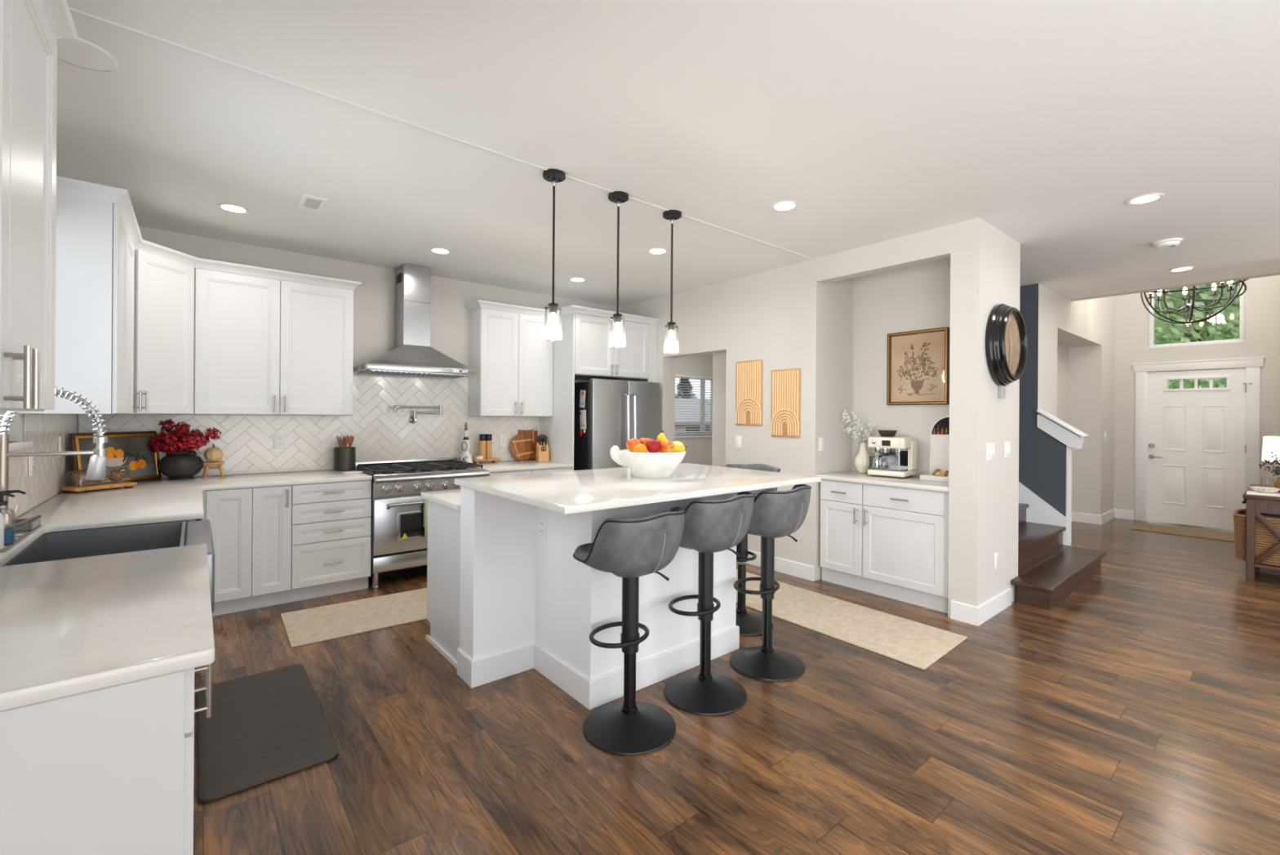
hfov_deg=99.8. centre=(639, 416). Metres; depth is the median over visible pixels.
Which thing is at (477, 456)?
salt dish
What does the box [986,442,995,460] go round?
light switch
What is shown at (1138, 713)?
floor
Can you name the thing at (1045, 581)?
staircase
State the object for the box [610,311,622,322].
socket
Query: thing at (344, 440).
wooden spoon
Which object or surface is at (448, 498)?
island countertop
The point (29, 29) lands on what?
upper cabinet
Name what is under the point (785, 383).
carved panel
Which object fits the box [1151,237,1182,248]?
smoke detector
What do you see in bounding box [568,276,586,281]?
recessed light
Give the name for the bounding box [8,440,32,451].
window
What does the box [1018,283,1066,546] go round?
wall
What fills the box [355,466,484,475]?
cooktop
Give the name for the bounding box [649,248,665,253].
diffuser
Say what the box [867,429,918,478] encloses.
coffee machine
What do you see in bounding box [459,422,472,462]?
bottle
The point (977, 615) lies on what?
baseboard
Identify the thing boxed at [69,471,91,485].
pinecone
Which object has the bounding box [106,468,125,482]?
pinecone
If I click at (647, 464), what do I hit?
fruit bowl
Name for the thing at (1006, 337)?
mirror
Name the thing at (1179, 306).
tree
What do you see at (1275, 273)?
wall
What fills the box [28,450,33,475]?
outlet
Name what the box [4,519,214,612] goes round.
farmhouse sink
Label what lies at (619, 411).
refrigerator
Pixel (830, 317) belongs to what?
wall
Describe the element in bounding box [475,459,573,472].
countertop
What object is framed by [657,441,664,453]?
orange
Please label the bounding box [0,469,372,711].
countertop
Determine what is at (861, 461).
ribbed vase
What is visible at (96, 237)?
upper cabinet
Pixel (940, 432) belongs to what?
board
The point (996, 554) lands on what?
outlet
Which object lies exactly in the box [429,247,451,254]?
recessed light
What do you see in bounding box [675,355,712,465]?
wall
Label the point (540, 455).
knife block
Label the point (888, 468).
drip tray
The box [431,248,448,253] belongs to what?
diffuser
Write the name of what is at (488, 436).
pepper grinder
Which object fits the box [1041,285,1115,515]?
wall
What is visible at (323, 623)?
runner rug
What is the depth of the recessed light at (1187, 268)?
4.80 m
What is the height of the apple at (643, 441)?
0.080 m
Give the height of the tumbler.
0.148 m
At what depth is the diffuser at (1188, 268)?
4.80 m
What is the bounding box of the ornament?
[931,468,948,475]
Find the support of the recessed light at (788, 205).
in the ceiling
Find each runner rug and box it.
[280,587,426,647]
[736,568,967,669]
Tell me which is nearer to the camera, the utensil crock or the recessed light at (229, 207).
the recessed light at (229, 207)
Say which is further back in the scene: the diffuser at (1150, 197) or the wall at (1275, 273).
the wall at (1275, 273)
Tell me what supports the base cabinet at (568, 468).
on the floor
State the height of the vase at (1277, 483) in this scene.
0.158 m
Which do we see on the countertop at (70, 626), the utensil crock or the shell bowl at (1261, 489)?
the utensil crock
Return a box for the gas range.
[355,457,489,589]
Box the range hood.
[354,262,475,377]
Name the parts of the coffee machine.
panel, dark panel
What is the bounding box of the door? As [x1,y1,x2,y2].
[1146,368,1252,529]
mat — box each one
[0,524,41,552]
[196,663,339,802]
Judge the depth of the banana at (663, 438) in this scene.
3.02 m
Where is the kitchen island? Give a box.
[426,485,739,709]
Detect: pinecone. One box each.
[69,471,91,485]
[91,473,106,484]
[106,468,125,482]
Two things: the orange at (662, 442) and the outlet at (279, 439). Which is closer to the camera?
the orange at (662, 442)
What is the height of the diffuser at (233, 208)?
0.001 m
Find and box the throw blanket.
[1245,510,1279,518]
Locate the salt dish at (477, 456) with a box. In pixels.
[475,455,483,458]
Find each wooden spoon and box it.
[342,436,346,447]
[347,435,353,447]
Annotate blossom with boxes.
[841,409,875,443]
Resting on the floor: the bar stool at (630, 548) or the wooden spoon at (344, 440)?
the bar stool at (630, 548)
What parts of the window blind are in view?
head rail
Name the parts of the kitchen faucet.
lever, docking arm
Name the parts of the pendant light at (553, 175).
lamp shade, bulb, rod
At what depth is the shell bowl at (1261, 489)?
4.64 m
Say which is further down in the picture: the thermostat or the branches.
the branches
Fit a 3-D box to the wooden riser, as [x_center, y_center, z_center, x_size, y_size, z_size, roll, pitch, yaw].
[-3.211,0.399,4.062,0.132,0.117,0.088,0,0,-39]
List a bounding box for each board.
[509,433,534,460]
[517,425,537,460]
[928,415,949,475]
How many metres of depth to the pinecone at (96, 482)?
3.35 m
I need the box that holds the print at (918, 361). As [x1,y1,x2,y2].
[886,326,949,404]
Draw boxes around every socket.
[544,302,558,313]
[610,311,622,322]
[665,320,675,330]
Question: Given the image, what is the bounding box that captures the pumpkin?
[204,443,222,462]
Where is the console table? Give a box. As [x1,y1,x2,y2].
[1241,484,1279,580]
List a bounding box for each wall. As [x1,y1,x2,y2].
[0,410,77,518]
[77,226,620,520]
[620,217,1020,617]
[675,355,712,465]
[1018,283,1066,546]
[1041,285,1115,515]
[1069,272,1279,301]
[1113,275,1279,511]
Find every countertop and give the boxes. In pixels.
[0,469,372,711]
[421,488,460,510]
[454,462,821,514]
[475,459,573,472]
[815,470,948,491]
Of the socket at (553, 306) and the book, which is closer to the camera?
the socket at (553, 306)
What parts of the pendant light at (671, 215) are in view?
lamp shade, bulb, rod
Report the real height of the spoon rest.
0.012 m
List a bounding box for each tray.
[59,466,137,493]
[472,457,500,463]
[870,466,907,471]
[920,473,948,482]
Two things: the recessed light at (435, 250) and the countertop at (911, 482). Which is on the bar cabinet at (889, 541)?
the countertop at (911, 482)
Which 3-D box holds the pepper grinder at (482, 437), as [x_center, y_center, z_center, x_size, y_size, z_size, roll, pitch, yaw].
[-1.579,0.298,5.412,0.063,0.247,0.063,0,0,-39]
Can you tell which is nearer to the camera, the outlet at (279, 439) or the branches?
the outlet at (279, 439)
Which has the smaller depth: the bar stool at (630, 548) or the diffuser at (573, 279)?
the bar stool at (630, 548)
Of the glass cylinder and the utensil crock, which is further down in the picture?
the glass cylinder
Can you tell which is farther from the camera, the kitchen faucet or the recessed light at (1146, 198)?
the recessed light at (1146, 198)
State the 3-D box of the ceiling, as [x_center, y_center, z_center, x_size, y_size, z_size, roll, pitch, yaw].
[0.878,-1.404,4.214,8.500,0.120,12.600,0,0,-39]
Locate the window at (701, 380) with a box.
[675,377,712,437]
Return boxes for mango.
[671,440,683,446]
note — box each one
[579,390,585,407]
[579,409,586,429]
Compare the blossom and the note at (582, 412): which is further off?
the note at (582, 412)
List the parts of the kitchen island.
door, shoe moulding, baseboard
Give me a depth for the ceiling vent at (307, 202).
3.43 m
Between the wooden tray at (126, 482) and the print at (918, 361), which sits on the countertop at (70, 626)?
the wooden tray at (126, 482)
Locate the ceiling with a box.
[56,0,1279,306]
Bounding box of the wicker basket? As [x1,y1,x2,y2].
[1233,508,1279,565]
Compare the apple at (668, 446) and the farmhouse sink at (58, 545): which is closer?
the farmhouse sink at (58, 545)
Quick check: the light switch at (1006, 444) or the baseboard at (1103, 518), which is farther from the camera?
the baseboard at (1103, 518)
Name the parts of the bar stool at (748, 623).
seat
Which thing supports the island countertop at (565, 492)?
on the kitchen island
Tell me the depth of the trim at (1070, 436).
5.20 m
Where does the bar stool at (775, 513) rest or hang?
on the floor
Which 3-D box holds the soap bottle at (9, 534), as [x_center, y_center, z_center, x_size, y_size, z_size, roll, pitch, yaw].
[-2.264,0.360,1.920,0.086,0.193,0.068,0,0,-8]
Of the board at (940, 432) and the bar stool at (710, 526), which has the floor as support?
the bar stool at (710, 526)
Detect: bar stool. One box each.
[573,506,685,755]
[663,491,755,715]
[723,463,780,635]
[729,484,811,681]
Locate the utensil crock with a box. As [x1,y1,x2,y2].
[333,446,355,471]
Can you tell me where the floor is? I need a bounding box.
[193,517,1279,854]
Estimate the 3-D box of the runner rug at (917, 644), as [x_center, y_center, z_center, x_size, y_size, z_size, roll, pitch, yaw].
[0.825,1.381,4.404,0.710,0.008,3.165,0,0,-39]
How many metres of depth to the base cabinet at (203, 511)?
2.57 m
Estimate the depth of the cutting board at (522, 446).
5.76 m
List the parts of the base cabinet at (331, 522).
drawer, drawer, drawer, drawer, handle, handle, handle, handle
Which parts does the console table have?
leg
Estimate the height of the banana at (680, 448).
0.052 m
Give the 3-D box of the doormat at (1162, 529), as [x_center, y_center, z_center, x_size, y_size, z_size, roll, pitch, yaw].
[6.740,1.421,6.606,0.540,0.010,1.010,0,0,-39]
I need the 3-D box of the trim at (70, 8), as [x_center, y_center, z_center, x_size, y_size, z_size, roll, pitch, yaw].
[-0.333,-1.350,3.099,4.678,0.004,0.018,0,0,-39]
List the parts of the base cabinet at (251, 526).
door, door, handle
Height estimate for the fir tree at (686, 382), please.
3.459 m
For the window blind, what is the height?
1.010 m
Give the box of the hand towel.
[423,499,427,540]
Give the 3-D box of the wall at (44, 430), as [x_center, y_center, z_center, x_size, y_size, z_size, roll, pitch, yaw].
[-1.127,0.007,0.270,0.149,2.730,9.050,0,0,-39]
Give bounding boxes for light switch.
[735,435,741,448]
[818,436,823,451]
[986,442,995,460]
[1004,440,1010,457]
[1104,431,1106,440]
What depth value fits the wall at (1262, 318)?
7.14 m
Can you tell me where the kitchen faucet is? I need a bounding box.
[0,386,107,528]
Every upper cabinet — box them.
[0,0,78,411]
[18,175,142,413]
[128,239,198,413]
[193,257,361,415]
[464,299,553,416]
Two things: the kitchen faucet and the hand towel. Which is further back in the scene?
the hand towel
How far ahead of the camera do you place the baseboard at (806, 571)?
4.73 m
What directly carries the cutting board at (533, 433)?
on the countertop at (508, 465)
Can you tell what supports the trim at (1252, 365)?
attached to the wall at (1262, 318)
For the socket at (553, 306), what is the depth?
2.99 m
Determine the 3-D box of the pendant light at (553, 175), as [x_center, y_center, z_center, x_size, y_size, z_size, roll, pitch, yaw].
[-0.482,-0.890,3.006,0.126,0.926,0.126,0,0,-39]
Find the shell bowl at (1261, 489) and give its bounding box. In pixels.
[1248,486,1279,492]
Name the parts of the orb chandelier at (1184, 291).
arm, arm, arm, bulb, arm, stem, arm, arm, bulb, arm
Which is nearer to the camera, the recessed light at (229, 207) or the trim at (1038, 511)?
the recessed light at (229, 207)
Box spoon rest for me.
[342,471,363,474]
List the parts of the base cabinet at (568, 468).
drawer, drawer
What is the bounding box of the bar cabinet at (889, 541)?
[819,478,948,613]
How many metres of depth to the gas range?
4.37 m
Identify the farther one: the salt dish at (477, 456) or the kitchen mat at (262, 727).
the salt dish at (477, 456)
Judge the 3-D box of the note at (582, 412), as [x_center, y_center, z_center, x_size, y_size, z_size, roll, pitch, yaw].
[-0.590,0.031,5.572,0.005,0.206,0.120,0,0,-39]
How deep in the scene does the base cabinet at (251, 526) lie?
3.75 m
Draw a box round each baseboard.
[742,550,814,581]
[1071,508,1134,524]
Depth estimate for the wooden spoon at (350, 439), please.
4.65 m
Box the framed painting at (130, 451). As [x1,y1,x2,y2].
[68,431,161,484]
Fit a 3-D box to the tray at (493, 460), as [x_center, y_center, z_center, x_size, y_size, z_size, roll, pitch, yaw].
[-1.551,0.444,5.424,0.260,0.045,0.120,0,0,-39]
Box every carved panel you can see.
[735,359,762,425]
[770,368,800,437]
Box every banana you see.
[658,429,668,443]
[675,444,688,452]
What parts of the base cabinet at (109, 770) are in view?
door, drawer, handle, handle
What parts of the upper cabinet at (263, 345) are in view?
door, handle, crown, handle, door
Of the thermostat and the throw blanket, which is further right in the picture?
the throw blanket
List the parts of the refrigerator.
door, handle, handle, door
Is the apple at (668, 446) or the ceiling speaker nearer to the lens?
the ceiling speaker
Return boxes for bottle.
[0,489,26,545]
[0,492,15,549]
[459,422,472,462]
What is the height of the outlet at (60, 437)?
0.120 m
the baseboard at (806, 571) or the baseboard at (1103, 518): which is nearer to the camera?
the baseboard at (806, 571)
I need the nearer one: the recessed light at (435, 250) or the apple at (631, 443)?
the apple at (631, 443)
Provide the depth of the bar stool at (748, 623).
3.58 m
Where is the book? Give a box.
[1246,490,1279,497]
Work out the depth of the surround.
5.66 m
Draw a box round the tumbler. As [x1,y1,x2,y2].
[869,456,875,469]
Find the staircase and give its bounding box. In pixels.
[1010,502,1106,609]
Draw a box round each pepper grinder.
[479,434,485,458]
[485,433,492,458]
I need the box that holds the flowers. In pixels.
[146,418,222,454]
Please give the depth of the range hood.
4.83 m
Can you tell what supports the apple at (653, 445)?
in the fruit bowl at (647, 464)
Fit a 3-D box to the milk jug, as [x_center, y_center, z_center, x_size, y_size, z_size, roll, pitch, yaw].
[1.962,0.382,4.473,0.064,0.082,0.064,0,0,-39]
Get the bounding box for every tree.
[675,377,697,398]
[1154,292,1239,386]
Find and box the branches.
[1258,452,1279,475]
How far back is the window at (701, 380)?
9.43 m
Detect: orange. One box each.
[633,444,647,452]
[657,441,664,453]
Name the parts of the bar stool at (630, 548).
seat, lever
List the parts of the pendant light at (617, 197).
lamp shade, bulb, rod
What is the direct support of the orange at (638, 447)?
in the fruit bowl at (647, 464)
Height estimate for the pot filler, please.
0.177 m
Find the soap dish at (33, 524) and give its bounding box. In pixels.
[11,516,40,531]
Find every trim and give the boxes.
[69,7,813,259]
[1018,445,1071,545]
[1036,409,1088,448]
[1131,356,1265,520]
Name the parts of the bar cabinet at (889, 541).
handle, door, drawer, handle, handle, handle, drawer, door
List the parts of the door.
handle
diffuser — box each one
[221,204,245,212]
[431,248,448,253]
[570,278,583,280]
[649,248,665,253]
[774,202,795,209]
[1130,195,1159,203]
[1172,266,1191,271]
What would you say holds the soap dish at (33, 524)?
on the mat at (20, 535)
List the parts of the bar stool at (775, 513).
seat, lever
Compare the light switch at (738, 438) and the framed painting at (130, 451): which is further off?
the light switch at (738, 438)
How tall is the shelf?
0.024 m
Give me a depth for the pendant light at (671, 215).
3.56 m
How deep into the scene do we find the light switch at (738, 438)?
5.20 m
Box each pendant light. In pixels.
[542,168,565,341]
[608,191,628,347]
[662,209,681,353]
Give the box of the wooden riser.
[202,461,224,478]
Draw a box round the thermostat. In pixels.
[998,385,1005,398]
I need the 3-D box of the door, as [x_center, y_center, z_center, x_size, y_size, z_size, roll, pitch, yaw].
[7.219,0.410,6.995,0.107,2.016,0.949,0,0,-39]
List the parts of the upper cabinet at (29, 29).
door, handle, handle, door, crown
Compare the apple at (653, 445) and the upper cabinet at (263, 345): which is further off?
the upper cabinet at (263, 345)
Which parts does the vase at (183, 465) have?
handle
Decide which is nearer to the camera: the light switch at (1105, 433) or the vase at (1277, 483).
the vase at (1277, 483)
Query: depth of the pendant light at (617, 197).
3.28 m
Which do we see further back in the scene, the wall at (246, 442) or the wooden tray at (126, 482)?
the wall at (246, 442)
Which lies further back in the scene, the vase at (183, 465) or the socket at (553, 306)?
the vase at (183, 465)
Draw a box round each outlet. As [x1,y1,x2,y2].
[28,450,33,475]
[57,435,62,456]
[273,434,284,448]
[499,434,506,445]
[538,515,546,539]
[994,551,998,570]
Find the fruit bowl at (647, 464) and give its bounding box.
[609,445,685,478]
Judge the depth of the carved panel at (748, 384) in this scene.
5.09 m
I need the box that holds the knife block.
[535,441,548,461]
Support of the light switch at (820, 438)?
attached to the wall at (830, 317)
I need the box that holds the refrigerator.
[573,377,659,470]
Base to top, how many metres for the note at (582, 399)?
0.188 m
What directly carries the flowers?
in the vase at (183, 465)
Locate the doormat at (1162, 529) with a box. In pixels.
[1130,523,1235,542]
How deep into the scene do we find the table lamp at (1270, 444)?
5.09 m
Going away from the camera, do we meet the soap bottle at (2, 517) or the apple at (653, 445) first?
the soap bottle at (2, 517)
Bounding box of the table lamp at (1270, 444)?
[1261,435,1279,476]
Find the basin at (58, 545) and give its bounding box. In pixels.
[4,520,186,565]
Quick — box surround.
[538,304,659,470]
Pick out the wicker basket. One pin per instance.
(1265, 540)
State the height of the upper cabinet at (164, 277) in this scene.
1.112 m
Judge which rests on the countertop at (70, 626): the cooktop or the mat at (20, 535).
the mat at (20, 535)
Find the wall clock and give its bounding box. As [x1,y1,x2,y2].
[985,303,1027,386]
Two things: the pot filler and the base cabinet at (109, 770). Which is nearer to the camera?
the base cabinet at (109, 770)
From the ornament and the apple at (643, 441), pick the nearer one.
the apple at (643, 441)
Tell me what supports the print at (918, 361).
attached to the wall at (830, 317)
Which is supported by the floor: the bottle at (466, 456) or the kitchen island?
the kitchen island
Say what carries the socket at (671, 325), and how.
attached to the pendant light at (671, 215)
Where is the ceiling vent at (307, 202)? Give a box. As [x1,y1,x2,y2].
[297,193,328,212]
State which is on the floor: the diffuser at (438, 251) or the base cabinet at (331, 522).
the base cabinet at (331, 522)
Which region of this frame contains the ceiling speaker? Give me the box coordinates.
[55,37,118,71]
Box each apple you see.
[626,437,640,452]
[639,435,649,446]
[645,438,662,453]
[662,441,675,453]
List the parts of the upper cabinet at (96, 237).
crown, door, door, handle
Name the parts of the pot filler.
spout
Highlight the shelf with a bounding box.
[1254,563,1279,570]
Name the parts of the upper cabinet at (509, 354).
door, crown, handle, door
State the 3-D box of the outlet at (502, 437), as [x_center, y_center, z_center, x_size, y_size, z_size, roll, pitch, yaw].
[-1.441,0.250,5.677,0.075,0.120,0.009,0,0,-39]
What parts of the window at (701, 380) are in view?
sill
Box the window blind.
[675,373,712,435]
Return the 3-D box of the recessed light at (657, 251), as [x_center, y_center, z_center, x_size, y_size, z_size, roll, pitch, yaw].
[0.143,-1.345,4.386,0.170,0.007,0.170,0,0,-39]
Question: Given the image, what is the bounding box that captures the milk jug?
[872,457,880,467]
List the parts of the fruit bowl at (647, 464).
handle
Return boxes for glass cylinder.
[1260,477,1274,487]
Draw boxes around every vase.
[158,449,203,479]
[853,442,870,472]
[1273,475,1279,493]
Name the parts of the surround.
panel, door, crown, door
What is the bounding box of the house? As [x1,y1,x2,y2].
[675,397,711,432]
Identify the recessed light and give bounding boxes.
[217,203,249,213]
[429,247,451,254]
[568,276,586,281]
[647,247,667,254]
[771,200,798,211]
[1126,193,1164,204]
[1168,266,1195,271]
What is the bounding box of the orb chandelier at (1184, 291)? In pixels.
[1140,278,1248,332]
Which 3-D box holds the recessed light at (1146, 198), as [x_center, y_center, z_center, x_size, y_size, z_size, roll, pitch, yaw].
[3.078,-1.325,3.287,0.170,0.007,0.170,0,0,-39]
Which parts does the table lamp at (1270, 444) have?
lamp shade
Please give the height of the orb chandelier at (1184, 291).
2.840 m
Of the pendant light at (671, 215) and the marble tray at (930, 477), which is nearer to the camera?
the pendant light at (671, 215)
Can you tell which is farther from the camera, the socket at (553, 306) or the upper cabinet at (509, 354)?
the upper cabinet at (509, 354)
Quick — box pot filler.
[393,404,442,423]
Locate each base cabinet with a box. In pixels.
[0,662,212,854]
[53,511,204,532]
[201,484,291,616]
[288,480,371,602]
[486,466,572,476]
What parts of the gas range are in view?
leg, knob, knob, kick panel, oven door, oven handle, knob, knob, control panel, rail, knob, knob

